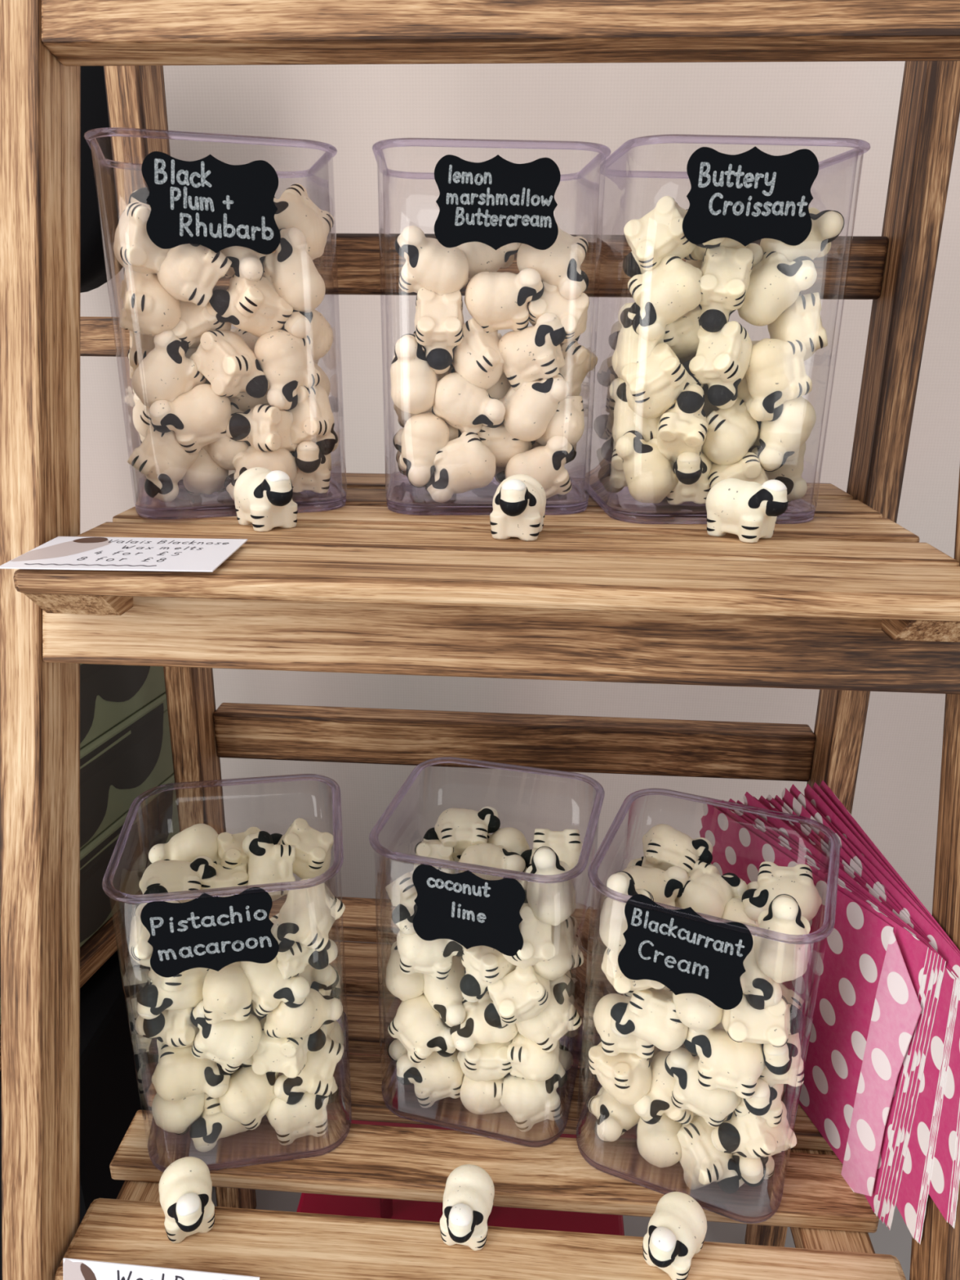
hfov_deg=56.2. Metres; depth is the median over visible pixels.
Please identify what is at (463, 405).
sheep
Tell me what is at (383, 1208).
tub
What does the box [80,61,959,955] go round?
wall
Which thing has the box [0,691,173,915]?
gift box
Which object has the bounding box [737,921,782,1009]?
sheep
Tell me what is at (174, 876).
sheep
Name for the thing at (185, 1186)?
sheep
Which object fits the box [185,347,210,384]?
sheep
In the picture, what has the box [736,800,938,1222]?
paper bag
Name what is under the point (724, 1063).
sheep
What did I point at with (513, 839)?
sheep
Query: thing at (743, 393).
sheep
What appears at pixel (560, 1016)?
sheep
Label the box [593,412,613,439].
sheep
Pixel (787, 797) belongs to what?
paper bag
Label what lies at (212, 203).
storage jar
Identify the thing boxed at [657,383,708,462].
sheep
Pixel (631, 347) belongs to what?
sheep
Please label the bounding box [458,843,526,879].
sheep
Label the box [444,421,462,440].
sheep
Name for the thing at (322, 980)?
sheep
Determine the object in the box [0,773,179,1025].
gift box
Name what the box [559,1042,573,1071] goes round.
sheep
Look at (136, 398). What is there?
sheep
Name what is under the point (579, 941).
sheep
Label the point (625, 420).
sheep
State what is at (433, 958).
sheep
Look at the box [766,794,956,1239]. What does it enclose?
paper bag
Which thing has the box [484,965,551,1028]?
sheep
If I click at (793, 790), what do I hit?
paper bag
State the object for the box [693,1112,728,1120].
sheep
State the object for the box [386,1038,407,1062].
sheep
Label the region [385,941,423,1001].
sheep
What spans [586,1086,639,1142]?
sheep
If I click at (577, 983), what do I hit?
sheep
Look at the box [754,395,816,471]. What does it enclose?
sheep
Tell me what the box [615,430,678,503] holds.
sheep
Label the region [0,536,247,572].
price card
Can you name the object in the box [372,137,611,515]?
storage jar
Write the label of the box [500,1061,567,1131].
sheep
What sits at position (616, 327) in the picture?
sheep
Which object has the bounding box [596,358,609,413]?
sheep
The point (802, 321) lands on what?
sheep
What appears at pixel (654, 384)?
sheep
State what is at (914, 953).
paper bag
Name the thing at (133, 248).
sheep
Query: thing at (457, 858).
sheep
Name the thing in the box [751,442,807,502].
sheep
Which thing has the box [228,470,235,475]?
sheep
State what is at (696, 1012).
sheep
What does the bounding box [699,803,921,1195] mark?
paper bag
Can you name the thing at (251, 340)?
sheep
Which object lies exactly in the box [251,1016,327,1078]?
sheep
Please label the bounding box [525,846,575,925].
sheep
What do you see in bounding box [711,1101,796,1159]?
sheep
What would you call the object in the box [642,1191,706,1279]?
sheep
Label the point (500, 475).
sheep
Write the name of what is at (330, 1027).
sheep
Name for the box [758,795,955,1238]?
paper bag
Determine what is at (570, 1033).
sheep
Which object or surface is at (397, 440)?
sheep
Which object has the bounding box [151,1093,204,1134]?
sheep
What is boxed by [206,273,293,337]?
sheep
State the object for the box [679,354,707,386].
sheep
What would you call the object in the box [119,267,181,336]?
sheep
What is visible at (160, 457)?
sheep
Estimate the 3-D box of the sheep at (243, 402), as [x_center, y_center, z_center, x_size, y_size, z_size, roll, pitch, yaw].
[-0.111,-0.121,0.432,0.037,0.029,0.026,-4,20,-13]
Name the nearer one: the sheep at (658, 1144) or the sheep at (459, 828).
the sheep at (658, 1144)
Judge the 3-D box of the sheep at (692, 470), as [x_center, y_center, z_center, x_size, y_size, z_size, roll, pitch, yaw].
[0.100,-0.079,0.430,0.023,0.028,0.037,4,20,9]
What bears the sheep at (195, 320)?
in the storage jar at (212, 203)
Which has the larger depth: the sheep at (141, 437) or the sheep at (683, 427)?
the sheep at (141, 437)
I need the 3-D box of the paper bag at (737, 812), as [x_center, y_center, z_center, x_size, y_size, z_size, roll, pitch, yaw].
[0.167,0.167,0.481,0.002,0.148,0.191,-4,20,-11]
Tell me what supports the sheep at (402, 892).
in the storage jar at (468, 909)
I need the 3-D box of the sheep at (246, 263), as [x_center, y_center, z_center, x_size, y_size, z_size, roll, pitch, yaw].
[-0.107,-0.177,0.403,0.023,0.035,0.031,-10,22,-26]
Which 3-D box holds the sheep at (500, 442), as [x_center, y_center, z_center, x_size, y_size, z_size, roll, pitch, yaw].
[0.007,-0.098,0.445,0.037,0.028,0.024,1,20,0]
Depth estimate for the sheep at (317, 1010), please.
0.43 m
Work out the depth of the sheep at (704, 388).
0.45 m
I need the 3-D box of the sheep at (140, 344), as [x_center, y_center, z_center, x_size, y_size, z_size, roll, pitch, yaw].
[-0.153,-0.138,0.427,0.028,0.033,0.029,-4,21,-13]
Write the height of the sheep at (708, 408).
0.030 m
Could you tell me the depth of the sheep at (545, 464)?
0.43 m
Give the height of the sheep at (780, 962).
0.038 m
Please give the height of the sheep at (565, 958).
0.033 m
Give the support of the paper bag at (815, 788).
on the ladder shelf
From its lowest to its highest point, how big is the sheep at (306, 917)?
0.034 m
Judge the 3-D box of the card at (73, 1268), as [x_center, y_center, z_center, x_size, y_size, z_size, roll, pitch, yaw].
[-0.133,0.294,0.385,0.095,0.058,0.012,2,20,3]
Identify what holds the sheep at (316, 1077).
in the storage jar at (209, 931)
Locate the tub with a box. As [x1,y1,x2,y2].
[296,1053,624,1235]
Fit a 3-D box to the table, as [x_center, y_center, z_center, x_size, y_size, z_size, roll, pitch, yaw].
[0.020,0.815,0.773,1.500,0.740,0.660,2,20,3]
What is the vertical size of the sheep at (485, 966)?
0.030 m
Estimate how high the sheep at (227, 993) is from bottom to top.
0.028 m
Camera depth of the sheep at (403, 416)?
0.47 m
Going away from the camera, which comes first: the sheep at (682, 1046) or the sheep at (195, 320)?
the sheep at (195, 320)
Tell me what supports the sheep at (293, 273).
in the storage jar at (212, 203)
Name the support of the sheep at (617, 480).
in the storage jar at (752, 195)
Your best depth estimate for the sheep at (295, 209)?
0.40 m
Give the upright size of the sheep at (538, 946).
0.033 m
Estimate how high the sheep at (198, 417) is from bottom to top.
0.032 m
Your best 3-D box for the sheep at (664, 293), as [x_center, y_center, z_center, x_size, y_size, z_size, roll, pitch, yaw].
[0.082,-0.152,0.398,0.034,0.038,0.026,6,21,13]
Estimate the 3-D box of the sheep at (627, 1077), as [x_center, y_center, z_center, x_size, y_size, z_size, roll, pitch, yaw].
[0.066,0.209,0.436,0.035,0.030,0.025,15,24,34]
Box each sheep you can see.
[113,186,170,274]
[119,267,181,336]
[127,347,130,364]
[127,423,199,502]
[128,330,155,378]
[128,884,180,967]
[131,329,206,406]
[133,392,139,404]
[133,399,151,437]
[134,1007,199,1048]
[137,967,208,1019]
[138,855,216,902]
[139,434,145,443]
[148,823,218,863]
[149,383,231,454]
[151,1043,231,1102]
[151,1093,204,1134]
[156,243,231,307]
[156,1039,162,1062]
[158,1156,214,1243]
[171,300,231,348]
[182,447,228,495]
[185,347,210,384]
[189,1093,248,1152]
[190,329,269,398]
[190,1000,262,1073]
[200,862,248,897]
[202,404,248,470]
[202,961,252,1024]
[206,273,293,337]
[213,826,260,869]
[215,1056,253,1073]
[218,1066,279,1129]
[220,245,266,281]
[224,445,297,500]
[226,391,269,412]
[226,404,297,452]
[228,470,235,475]
[233,466,297,531]
[234,328,258,352]
[240,957,310,1016]
[242,831,295,901]
[250,1007,265,1020]
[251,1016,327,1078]
[253,328,321,410]
[262,226,325,312]
[263,988,342,1038]
[265,1014,334,1035]
[266,1076,338,1145]
[269,913,337,979]
[271,817,333,879]
[271,878,345,952]
[273,182,333,259]
[273,1034,344,1104]
[281,309,333,359]
[288,384,338,454]
[290,440,331,493]
[297,964,338,995]
[313,362,330,395]
[328,1020,344,1044]
[329,973,341,998]
[385,866,442,934]
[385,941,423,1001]
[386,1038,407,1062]
[387,993,456,1063]
[390,333,439,414]
[392,427,406,475]
[393,404,432,426]
[395,225,468,295]
[395,451,401,462]
[395,1048,463,1107]
[396,930,464,981]
[399,411,449,487]
[413,287,464,373]
[413,330,454,373]
[413,827,455,874]
[422,346,453,380]
[422,955,466,1028]
[425,431,495,502]
[431,372,505,433]
[434,806,500,857]
[440,1164,494,1250]
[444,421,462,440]
[449,991,518,1051]
[452,317,504,390]
[453,833,491,872]
[455,241,521,279]
[457,1039,512,1080]
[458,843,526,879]
[459,945,516,1002]
[459,1074,506,1115]
[464,267,544,333]
[477,422,532,466]
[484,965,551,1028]
[486,372,511,399]
[487,826,529,890]
[489,474,546,541]
[493,466,506,483]
[497,312,566,390]
[498,373,568,441]
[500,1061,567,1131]
[502,889,555,968]
[505,435,574,498]
[506,1031,564,1081]
[515,974,582,1052]
[516,222,588,299]
[520,828,582,872]
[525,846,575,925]
[527,280,589,343]
[530,395,584,449]
[532,915,583,980]
[539,335,597,395]
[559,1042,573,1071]
[564,969,582,999]
[564,1000,578,1037]
[568,929,583,970]
[568,994,574,1006]
[569,443,576,462]
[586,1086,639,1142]
[587,1041,652,1105]
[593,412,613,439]
[593,993,654,1058]
[595,447,623,493]
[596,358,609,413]
[599,871,653,952]
[600,355,617,413]
[600,435,627,488]
[601,947,665,994]
[608,320,622,377]
[608,377,662,443]
[610,987,688,1051]
[612,302,665,379]
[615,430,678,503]
[621,342,704,418]
[622,195,696,277]
[622,865,688,906]
[624,986,671,996]
[626,856,644,867]
[627,254,702,341]
[633,1050,693,1124]
[636,1113,681,1168]
[641,823,712,873]
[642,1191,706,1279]
[648,1045,662,1062]
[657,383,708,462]
[663,305,701,359]
[664,1047,741,1127]
[666,450,711,504]
[672,992,723,1032]
[675,860,747,917]
[676,1115,744,1193]
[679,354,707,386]
[680,1042,697,1055]
[683,208,747,260]
[684,1027,765,1098]
[685,242,763,269]
[688,320,752,408]
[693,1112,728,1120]
[698,244,753,332]
[701,396,761,465]
[702,385,708,392]
[702,392,718,417]
[706,478,788,542]
[707,444,768,488]
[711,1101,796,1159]
[712,1021,724,1029]
[720,880,759,927]
[720,993,805,1047]
[732,1152,774,1186]
[733,1078,783,1127]
[737,251,817,325]
[737,374,752,412]
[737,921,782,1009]
[741,861,822,921]
[745,337,812,421]
[751,340,759,345]
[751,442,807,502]
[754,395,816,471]
[754,893,810,982]
[758,1032,804,1087]
[760,207,844,262]
[767,292,827,360]
[777,982,804,1033]
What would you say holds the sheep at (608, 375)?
in the storage jar at (752, 195)
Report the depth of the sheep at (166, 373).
0.40 m
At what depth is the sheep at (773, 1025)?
0.39 m
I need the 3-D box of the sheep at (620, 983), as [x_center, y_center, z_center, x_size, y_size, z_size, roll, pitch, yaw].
[0.075,0.149,0.413,0.036,0.029,0.028,1,20,0]
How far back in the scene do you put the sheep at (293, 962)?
0.42 m
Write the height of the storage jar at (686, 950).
0.163 m
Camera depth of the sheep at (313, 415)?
0.43 m
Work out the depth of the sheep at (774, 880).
0.43 m
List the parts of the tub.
handle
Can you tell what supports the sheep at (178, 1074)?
in the storage jar at (209, 931)
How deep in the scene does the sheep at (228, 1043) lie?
0.42 m
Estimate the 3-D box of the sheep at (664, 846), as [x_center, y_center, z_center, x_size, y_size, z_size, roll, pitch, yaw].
[0.101,0.112,0.465,0.036,0.029,0.028,7,21,17]
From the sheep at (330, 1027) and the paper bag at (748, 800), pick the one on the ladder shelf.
the paper bag at (748, 800)
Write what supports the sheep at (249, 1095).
in the storage jar at (209, 931)
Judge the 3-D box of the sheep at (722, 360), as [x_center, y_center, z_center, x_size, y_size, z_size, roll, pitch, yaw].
[0.110,-0.124,0.407,0.023,0.038,0.032,16,25,37]
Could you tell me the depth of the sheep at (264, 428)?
0.42 m
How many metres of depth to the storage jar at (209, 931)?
0.40 m
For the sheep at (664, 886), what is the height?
0.028 m
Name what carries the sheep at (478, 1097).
in the storage jar at (468, 909)
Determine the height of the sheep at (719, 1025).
0.030 m
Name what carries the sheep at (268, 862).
in the storage jar at (209, 931)
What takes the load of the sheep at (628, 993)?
in the storage jar at (686, 950)
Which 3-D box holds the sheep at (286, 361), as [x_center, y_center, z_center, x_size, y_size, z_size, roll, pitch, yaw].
[-0.092,-0.127,0.422,0.024,0.036,0.027,13,24,31]
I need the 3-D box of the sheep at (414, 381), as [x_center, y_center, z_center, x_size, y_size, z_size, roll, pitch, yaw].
[-0.031,-0.126,0.425,0.023,0.037,0.026,4,20,9]
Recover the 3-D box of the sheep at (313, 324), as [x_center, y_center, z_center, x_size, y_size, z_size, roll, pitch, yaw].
[-0.087,-0.150,0.429,0.028,0.032,0.036,9,21,21]
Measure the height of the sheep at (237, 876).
0.027 m
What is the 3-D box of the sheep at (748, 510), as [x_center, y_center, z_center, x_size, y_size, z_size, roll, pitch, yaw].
[0.116,-0.058,0.391,0.037,0.026,0.023,18,26,40]
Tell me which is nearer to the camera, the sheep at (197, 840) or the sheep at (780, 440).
the sheep at (780, 440)
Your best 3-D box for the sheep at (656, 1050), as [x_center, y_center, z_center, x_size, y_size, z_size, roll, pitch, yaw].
[0.077,0.204,0.464,0.034,0.034,0.028,3,20,7]
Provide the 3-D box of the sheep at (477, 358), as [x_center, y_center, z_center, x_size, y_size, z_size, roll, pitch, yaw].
[-0.004,-0.135,0.425,0.037,0.033,0.023,14,24,33]
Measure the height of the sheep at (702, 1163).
0.028 m
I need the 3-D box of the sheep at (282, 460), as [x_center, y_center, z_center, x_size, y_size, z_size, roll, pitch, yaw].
[-0.106,-0.084,0.434,0.035,0.032,0.028,-5,21,-16]
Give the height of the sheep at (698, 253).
0.024 m
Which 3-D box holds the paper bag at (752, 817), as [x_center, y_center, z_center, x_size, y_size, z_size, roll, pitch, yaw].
[0.170,0.167,0.479,0.002,0.149,0.191,-3,20,-10]
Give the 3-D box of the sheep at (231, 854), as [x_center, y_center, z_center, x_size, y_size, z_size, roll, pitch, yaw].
[-0.129,0.116,0.476,0.037,0.029,0.025,-13,24,-34]
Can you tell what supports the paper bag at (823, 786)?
on the ladder shelf
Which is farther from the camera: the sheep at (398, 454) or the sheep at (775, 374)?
the sheep at (398, 454)
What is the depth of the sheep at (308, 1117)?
0.44 m
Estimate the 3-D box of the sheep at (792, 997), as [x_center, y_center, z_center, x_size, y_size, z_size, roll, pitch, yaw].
[0.149,0.183,0.458,0.034,0.034,0.028,16,25,37]
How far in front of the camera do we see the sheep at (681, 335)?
0.41 m
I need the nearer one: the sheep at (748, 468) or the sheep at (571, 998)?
the sheep at (748, 468)
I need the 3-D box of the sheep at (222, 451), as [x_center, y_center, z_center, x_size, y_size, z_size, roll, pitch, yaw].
[-0.119,-0.100,0.437,0.027,0.032,0.037,8,21,20]
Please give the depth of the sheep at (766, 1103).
0.41 m
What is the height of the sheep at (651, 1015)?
0.029 m
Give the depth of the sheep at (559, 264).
0.40 m
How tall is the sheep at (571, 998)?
0.036 m
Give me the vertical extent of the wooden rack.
0.675 m
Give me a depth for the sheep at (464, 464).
0.43 m
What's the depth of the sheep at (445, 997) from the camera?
0.45 m
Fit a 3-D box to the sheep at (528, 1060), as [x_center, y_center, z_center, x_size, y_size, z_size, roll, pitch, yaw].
[0.029,0.207,0.459,0.026,0.026,0.036,7,21,16]
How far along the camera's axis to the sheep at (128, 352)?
0.43 m
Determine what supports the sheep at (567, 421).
in the storage jar at (496, 202)
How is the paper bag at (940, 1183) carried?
on the ladder shelf
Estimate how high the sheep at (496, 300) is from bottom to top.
0.029 m
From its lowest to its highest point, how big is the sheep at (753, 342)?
0.031 m
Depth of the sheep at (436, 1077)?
0.46 m
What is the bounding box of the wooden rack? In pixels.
[0,316,226,1071]
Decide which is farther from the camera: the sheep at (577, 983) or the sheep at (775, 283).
the sheep at (577, 983)
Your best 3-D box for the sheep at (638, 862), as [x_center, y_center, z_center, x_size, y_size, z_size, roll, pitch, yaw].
[0.092,0.131,0.467,0.027,0.029,0.033,-1,20,-4]
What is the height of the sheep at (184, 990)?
0.030 m
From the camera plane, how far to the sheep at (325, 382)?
0.45 m
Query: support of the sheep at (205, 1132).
in the storage jar at (209, 931)
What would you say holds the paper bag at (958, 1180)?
on the ladder shelf
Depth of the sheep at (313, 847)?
0.47 m
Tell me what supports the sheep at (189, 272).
in the storage jar at (212, 203)
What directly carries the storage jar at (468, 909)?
on the ladder shelf
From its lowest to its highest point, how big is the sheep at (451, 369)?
0.035 m
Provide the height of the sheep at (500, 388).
0.037 m
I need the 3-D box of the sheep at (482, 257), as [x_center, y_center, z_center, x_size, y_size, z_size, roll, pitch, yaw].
[0.004,-0.181,0.417,0.035,0.027,0.027,3,20,6]
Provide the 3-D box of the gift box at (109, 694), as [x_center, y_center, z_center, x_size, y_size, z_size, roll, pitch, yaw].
[-0.304,0.029,0.525,0.152,0.059,0.202,6,21,14]
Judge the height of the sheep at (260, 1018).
0.028 m
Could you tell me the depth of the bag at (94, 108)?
0.61 m
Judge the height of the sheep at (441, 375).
0.030 m
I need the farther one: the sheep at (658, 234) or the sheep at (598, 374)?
the sheep at (598, 374)
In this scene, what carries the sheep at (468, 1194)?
on the ladder shelf
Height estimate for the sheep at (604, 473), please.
0.032 m
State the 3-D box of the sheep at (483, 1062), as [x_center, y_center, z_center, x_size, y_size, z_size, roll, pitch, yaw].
[0.007,0.213,0.462,0.037,0.028,0.024,1,20,0]
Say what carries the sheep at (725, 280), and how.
in the storage jar at (752, 195)
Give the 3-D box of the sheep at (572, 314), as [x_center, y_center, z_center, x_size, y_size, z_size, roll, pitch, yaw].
[0.034,-0.155,0.421,0.035,0.030,0.028,2,20,5]
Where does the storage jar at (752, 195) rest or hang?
on the ladder shelf
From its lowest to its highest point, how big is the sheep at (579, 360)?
0.037 m
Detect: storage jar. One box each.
[84,127,346,519]
[102,773,351,1172]
[368,756,604,1147]
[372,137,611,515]
[576,788,840,1223]
[584,133,870,524]
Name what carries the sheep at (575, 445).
in the storage jar at (496, 202)
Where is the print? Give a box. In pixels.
[80,702,164,847]
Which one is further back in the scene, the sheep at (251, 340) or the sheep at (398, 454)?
the sheep at (398, 454)
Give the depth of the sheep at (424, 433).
0.43 m
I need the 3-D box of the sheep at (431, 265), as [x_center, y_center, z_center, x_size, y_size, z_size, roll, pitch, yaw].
[-0.022,-0.169,0.410,0.033,0.034,0.028,-1,20,-4]
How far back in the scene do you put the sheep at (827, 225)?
0.39 m
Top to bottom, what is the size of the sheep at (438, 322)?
0.038 m
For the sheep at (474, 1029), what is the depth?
0.45 m
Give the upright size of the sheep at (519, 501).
0.026 m
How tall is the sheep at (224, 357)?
0.030 m
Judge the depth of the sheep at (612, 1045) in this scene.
0.42 m
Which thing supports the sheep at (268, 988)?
in the storage jar at (209, 931)
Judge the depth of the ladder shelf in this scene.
0.38 m
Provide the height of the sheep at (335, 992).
0.031 m
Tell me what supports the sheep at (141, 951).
in the storage jar at (209, 931)
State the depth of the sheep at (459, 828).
0.49 m
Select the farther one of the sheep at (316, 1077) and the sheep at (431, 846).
the sheep at (431, 846)
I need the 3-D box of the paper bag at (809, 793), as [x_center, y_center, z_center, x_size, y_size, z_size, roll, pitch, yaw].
[0.190,0.173,0.450,0.002,0.158,0.213,1,20,1]
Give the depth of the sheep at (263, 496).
0.39 m
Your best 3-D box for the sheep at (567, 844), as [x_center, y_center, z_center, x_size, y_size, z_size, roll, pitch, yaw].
[0.040,0.113,0.488,0.036,0.029,0.026,3,20,7]
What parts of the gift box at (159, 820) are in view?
lid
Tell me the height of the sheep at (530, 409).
0.032 m
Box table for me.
[211,1186,911,1279]
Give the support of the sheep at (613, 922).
in the storage jar at (686, 950)
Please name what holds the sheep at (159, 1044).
in the storage jar at (209, 931)
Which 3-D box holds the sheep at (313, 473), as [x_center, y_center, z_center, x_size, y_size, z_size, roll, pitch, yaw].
[-0.086,-0.088,0.447,0.023,0.027,0.037,-2,20,-8]
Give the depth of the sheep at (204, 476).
0.43 m
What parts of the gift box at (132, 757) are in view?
lid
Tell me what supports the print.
attached to the gift box at (132, 757)
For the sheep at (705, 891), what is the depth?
0.44 m
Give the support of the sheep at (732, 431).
in the storage jar at (752, 195)
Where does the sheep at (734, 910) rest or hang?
in the storage jar at (686, 950)
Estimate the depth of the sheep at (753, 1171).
0.42 m
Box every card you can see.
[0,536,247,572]
[62,1257,259,1279]
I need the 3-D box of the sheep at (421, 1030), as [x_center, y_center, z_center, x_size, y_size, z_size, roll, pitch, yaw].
[-0.028,0.199,0.460,0.038,0.033,0.024,14,24,33]
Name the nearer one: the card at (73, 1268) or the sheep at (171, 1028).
the card at (73, 1268)
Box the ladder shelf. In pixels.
[0,0,959,1279]
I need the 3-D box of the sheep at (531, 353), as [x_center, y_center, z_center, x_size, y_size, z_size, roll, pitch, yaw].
[0.024,-0.135,0.422,0.034,0.035,0.024,9,22,22]
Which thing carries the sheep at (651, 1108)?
in the storage jar at (686, 950)
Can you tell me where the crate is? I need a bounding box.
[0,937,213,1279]
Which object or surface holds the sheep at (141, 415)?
in the storage jar at (212, 203)
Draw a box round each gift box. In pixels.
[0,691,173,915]
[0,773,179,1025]
[80,663,165,748]
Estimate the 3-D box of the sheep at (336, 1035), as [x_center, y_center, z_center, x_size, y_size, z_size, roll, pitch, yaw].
[-0.092,0.220,0.487,0.036,0.027,0.028,-1,20,-4]
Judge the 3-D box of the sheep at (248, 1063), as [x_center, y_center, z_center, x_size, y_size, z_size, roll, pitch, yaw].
[-0.122,0.209,0.457,0.036,0.029,0.027,8,21,20]
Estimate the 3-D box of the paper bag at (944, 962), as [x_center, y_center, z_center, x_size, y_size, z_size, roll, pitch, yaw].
[0.177,0.169,0.473,0.002,0.150,0.191,-2,20,-7]
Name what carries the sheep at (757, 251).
in the storage jar at (752, 195)
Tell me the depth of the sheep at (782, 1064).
0.40 m
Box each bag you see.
[80,66,123,293]
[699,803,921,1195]
[711,804,928,1213]
[723,800,932,1217]
[728,798,935,1220]
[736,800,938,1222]
[742,791,942,1226]
[753,796,946,1230]
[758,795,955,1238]
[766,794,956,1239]
[773,795,958,1240]
[781,787,959,1243]
[789,783,959,1244]
[800,791,959,1222]
[804,783,959,1224]
[812,782,959,1225]
[819,780,959,1226]
[828,786,959,1228]
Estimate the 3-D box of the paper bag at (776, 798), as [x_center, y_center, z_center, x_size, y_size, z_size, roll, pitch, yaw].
[0.183,0.173,0.463,0.003,0.148,0.203,-1,20,-3]
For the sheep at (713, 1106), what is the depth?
0.41 m

